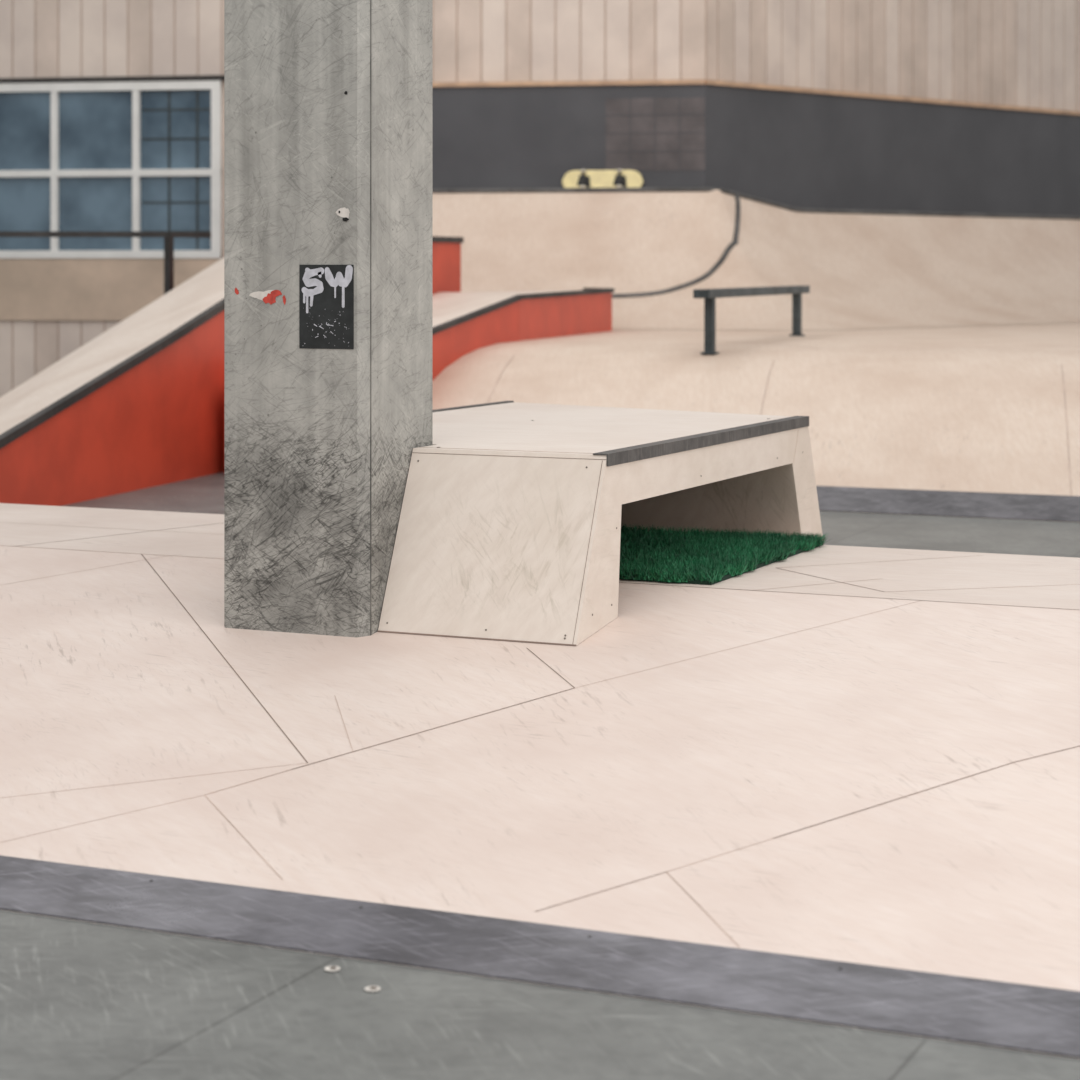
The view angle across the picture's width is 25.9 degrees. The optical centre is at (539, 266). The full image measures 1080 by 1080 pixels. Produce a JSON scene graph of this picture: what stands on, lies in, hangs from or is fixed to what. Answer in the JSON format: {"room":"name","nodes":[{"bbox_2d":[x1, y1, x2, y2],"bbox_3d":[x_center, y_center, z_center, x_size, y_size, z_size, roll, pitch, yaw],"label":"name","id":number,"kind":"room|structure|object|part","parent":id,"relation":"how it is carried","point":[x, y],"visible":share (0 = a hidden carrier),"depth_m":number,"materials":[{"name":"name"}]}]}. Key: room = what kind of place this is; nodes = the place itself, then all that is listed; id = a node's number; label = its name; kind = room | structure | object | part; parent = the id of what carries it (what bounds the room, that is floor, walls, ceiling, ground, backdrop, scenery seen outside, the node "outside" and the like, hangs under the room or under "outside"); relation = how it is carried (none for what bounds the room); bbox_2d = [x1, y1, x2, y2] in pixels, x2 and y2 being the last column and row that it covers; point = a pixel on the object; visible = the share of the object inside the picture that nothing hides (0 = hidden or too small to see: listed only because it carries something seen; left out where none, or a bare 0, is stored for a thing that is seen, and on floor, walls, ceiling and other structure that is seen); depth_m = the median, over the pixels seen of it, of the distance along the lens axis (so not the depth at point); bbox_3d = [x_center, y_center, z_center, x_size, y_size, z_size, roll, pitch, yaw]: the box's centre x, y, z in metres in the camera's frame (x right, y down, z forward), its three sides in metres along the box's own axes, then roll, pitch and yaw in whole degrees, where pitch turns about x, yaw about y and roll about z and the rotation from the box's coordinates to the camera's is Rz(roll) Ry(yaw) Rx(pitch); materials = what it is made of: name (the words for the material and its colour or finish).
{"room":"indoor skatepark","nodes":[
{"label":"indoor skatepark","id":0,"kind":"room"},
{"bbox_2d":[0,472,1079,1079],"bbox_3d":[-0.046,1.400,18.125,65.000,0.001,57.000,0,0,24],"label":"floor","id":1,"kind":"structure","parent":0,"point":[80,1000],"depth_m":4.34,"materials":[{"name":"concrete"}]},
{"bbox_2d":[0,231,210,294],"bbox_3d":[-4.155,0.547,20.134,2.688,1.705,0.386,0,0,-13],"label":"guard rail","id":2,"kind":"object","parent":1,"relation":"on","point":[168,236],"visible":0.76,"depth_m":20.16,"materials":[{"name":"black metal"}]},
{"bbox_2d":[0,236,463,505],"bbox_3d":[-2.732,0.570,16.452,1.983,1.660,10.140,0,0,16],"label":"ramp","id":3,"kind":"object","parent":1,"relation":"on","point":[139,405],"visible":0.42,"depth_m":15.02,"materials":[{"name":"paint"}]},
{"bbox_2d":[325,966,339,971],"bbox_3d":[-0.413,1.396,4.679,0.031,0.004,0.031,0,0,24],"label":"bolt","id":4,"kind":"object","parent":1,"relation":"on","point":[329,968],"visible":1,"depth_m":4.67,"materials":[{"name":"metal"}]},
{"bbox_2d":[365,986,380,991],"bbox_3d":[-0.324,1.396,4.548,0.031,0.004,0.031,0,0,24],"label":"bolt","id":5,"kind":"object","parent":1,"relation":"on","point":[368,988],"visible":1,"depth_m":4.54,"materials":[{"name":"metal"}]},
{"bbox_2d":[0,503,1079,1058],"bbox_3d":[0.704,1.212,8.120,8.600,0.377,7.020,0,0,24],"label":"platform","id":6,"kind":"object","parent":1,"relation":"on","point":[826,784],"visible":0.95,"depth_m":5.76,"materials":[{"name":"wood"}]},
{"bbox_2d":[224,0,432,636],"bbox_3d":[-0.666,-1.987,7.441,0.507,6.226,0.455,0,0,24],"label":"concrete pillar","id":7,"kind":"structure","parent":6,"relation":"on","point":[297,147],"depth_m":7.25,"materials":[{"name":"concrete"}]},
{"bbox_2d":[235,288,285,304],"bbox_3d":[-0.867,0.090,7.281,0.185,0.055,0.001,0,0,24],"label":"sticker","id":8,"kind":"object","parent":7,"relation":"attached to","point":[269,296],"visible":1,"depth_m":7.27,"materials":[{"name":"paper"}]},
{"bbox_2d":[299,265,353,348],"bbox_3d":[-0.653,0.121,7.184,0.189,0.257,0.002,0,0,24],"label":"sticker","id":9,"kind":"object","parent":7,"relation":"attached to","point":[326,292],"visible":1,"depth_m":7.18,"materials":[{"name":"paper"}]},
{"bbox_2d":[336,91,349,221],"bbox_3d":[-0.601,-0.337,7.160,0.050,0.398,0.001,0,0,24],"label":"paper scrap","id":10,"kind":"object","parent":7,"relation":"attached to","point":[342,212],"visible":1,"depth_m":7.16,"materials":[{"name":"white paper"}]},
{"bbox_2d":[370,0,370,635],"bbox_3d":[-0.515,-1.989,7.157,0.002,6.222,0.004,0,0,24],"label":"joint","id":11,"kind":"object","parent":7,"relation":"attached to","point":[370,0],"visible":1,"depth_m":7.16,"materials":[{"name":"grey concrete"}]},
{"bbox_3d":[0.704,1.380,8.120,8.600,0.038,7.018,0,0,24],"label":"steel transition plate","id":12,"kind":"part","parent":6,"relation":"part of","materials":[{"name":"grey metal"}]},
{"bbox_2d":[377,401,822,645],"bbox_3d":[0.030,0.852,8.522,1.471,0.575,2.862,0,0,24],"label":"box","id":13,"kind":"object","parent":6,"relation":"on","point":[509,529],"visible":0.91,"depth_m":7.27,"materials":[{"name":"wood"}]},
{"bbox_2d":[619,522,830,584],"bbox_3d":[0.126,0.998,8.416,1.578,0.050,1.322,0,0,24],"label":"mat","id":14,"kind":"object","parent":6,"relation":"on","point":[654,555],"visible":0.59,"depth_m":8.17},
{"bbox_2d":[433,323,1079,522],"bbox_3d":[3.700,0.973,19.582,11.595,0.854,19.794,0,0,-6],"label":"ramp","id":15,"kind":"object","parent":1,"relation":"on","point":[955,421],"visible":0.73,"depth_m":14.82,"materials":[{"name":"beige wood"}]},
{"bbox_2d":[433,288,614,379],"bbox_3d":[-0.771,0.791,17.854,1.441,1.218,6.249,0,0,17],"label":"ledge","id":16,"kind":"object","parent":15,"relation":"on","point":[464,323],"visible":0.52,"depth_m":17.75,"materials":[{"name":"paint"}]},
{"bbox_2d":[693,286,809,353],"bbox_3d":[1.601,0.371,17.345,0.110,0.442,3.411,0,0,18],"label":"rail","id":17,"kind":"object","parent":15,"relation":"on","point":[709,295],"visible":1,"depth_m":16.42,"materials":[{"name":"metal"}]},
{"bbox_2d":[433,187,1079,329],"bbox_3d":[3.143,-0.112,23.517,12.634,1.319,5.184,0,0,-27],"label":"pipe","id":18,"kind":"object","parent":15,"relation":"on","point":[862,269],"visible":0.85,"depth_m":22.74,"materials":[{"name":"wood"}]},
{"bbox_2d":[562,169,642,187],"bbox_3d":[0.606,-0.852,23.083,0.800,0.214,0.141,0,0,10],"label":"skateboard","id":19,"kind":"object","parent":18,"relation":"on","point":[619,178],"visible":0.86,"depth_m":23.09},
{"bbox_3d":[3.875,1.339,12.591,11.300,0.120,0.239,0,0,24],"label":"steel transition plate","id":20,"kind":"part","parent":15,"relation":"part of","materials":[{"name":"grey metal"}]},
{"bbox_2d":[0,0,1079,396],"bbox_3d":[-2.693,-1.850,25.072,22.320,6.500,5.286,0,0,-9],"label":"wall","id":21,"kind":"structure","parent":0,"point":[1025,53],"depth_m":24.17,"materials":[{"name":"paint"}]},
{"bbox_2d":[0,90,210,250],"bbox_3d":[-4.544,-0.995,24.195,2.549,1.730,0.020,0,0,10],"label":"glass","id":22,"kind":"object","parent":21,"relation":"attached to","point":[95,127],"visible":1,"depth_m":24.18,"materials":[{"name":"blue glass"}]},
{"bbox_2d":[0,259,220,320],"bbox_3d":[-4.503,0.233,24.137,3.149,0.635,0.020,0,0,10],"label":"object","id":23,"kind":"structure","parent":21,"relation":"attached to","point":[30,289],"depth_m":24.16,"materials":[{"name":"beige wood"}]},
{"bbox_2d":[0,80,221,257],"bbox_3d":[-4.547,-0.995,24.174,2.649,1.810,0.102,0,0,10],"label":"frame","id":24,"kind":"object","parent":21,"relation":"attached to","point":[215,86],"visible":0.97,"depth_m":24.06,"materials":[{"name":"white metal"}]},
{"bbox_2d":[0,75,223,82],"bbox_3d":[-4.551,-1.925,24.155,3.049,0.050,0.080,0,0,10],"label":"trim","id":25,"kind":"structure","parent":21,"relation":"attached to","point":[200,77],"depth_m":24.09,"materials":[{"name":"black metal"}]},
{"bbox_2d":[142,90,210,249],"bbox_3d":[-3.708,-0.995,24.040,0.750,1.650,0.011,0,0,10],"label":"bars","id":26,"kind":"object","parent":21,"relation":"attached to","point":[197,108],"visible":0.89,"depth_m":24.01,"materials":[{"name":"metal"}]},
{"bbox_2d":[433,84,1079,215],"bbox_3d":[2.817,-1.150,24.954,10.335,1.300,2.427,0,0,-27],"label":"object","id":27,"kind":"structure","parent":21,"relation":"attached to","point":[790,148],"depth_m":23.75,"materials":[{"name":"paint"}]},
{"bbox_2d":[433,79,1079,114],"bbox_3d":[2.809,-1.817,24.962,10.362,0.055,2.493,0,0,-27],"label":"trim","id":28,"kind":"structure","parent":21,"relation":"attached to","point":[685,81],"depth_m":23.43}
]}

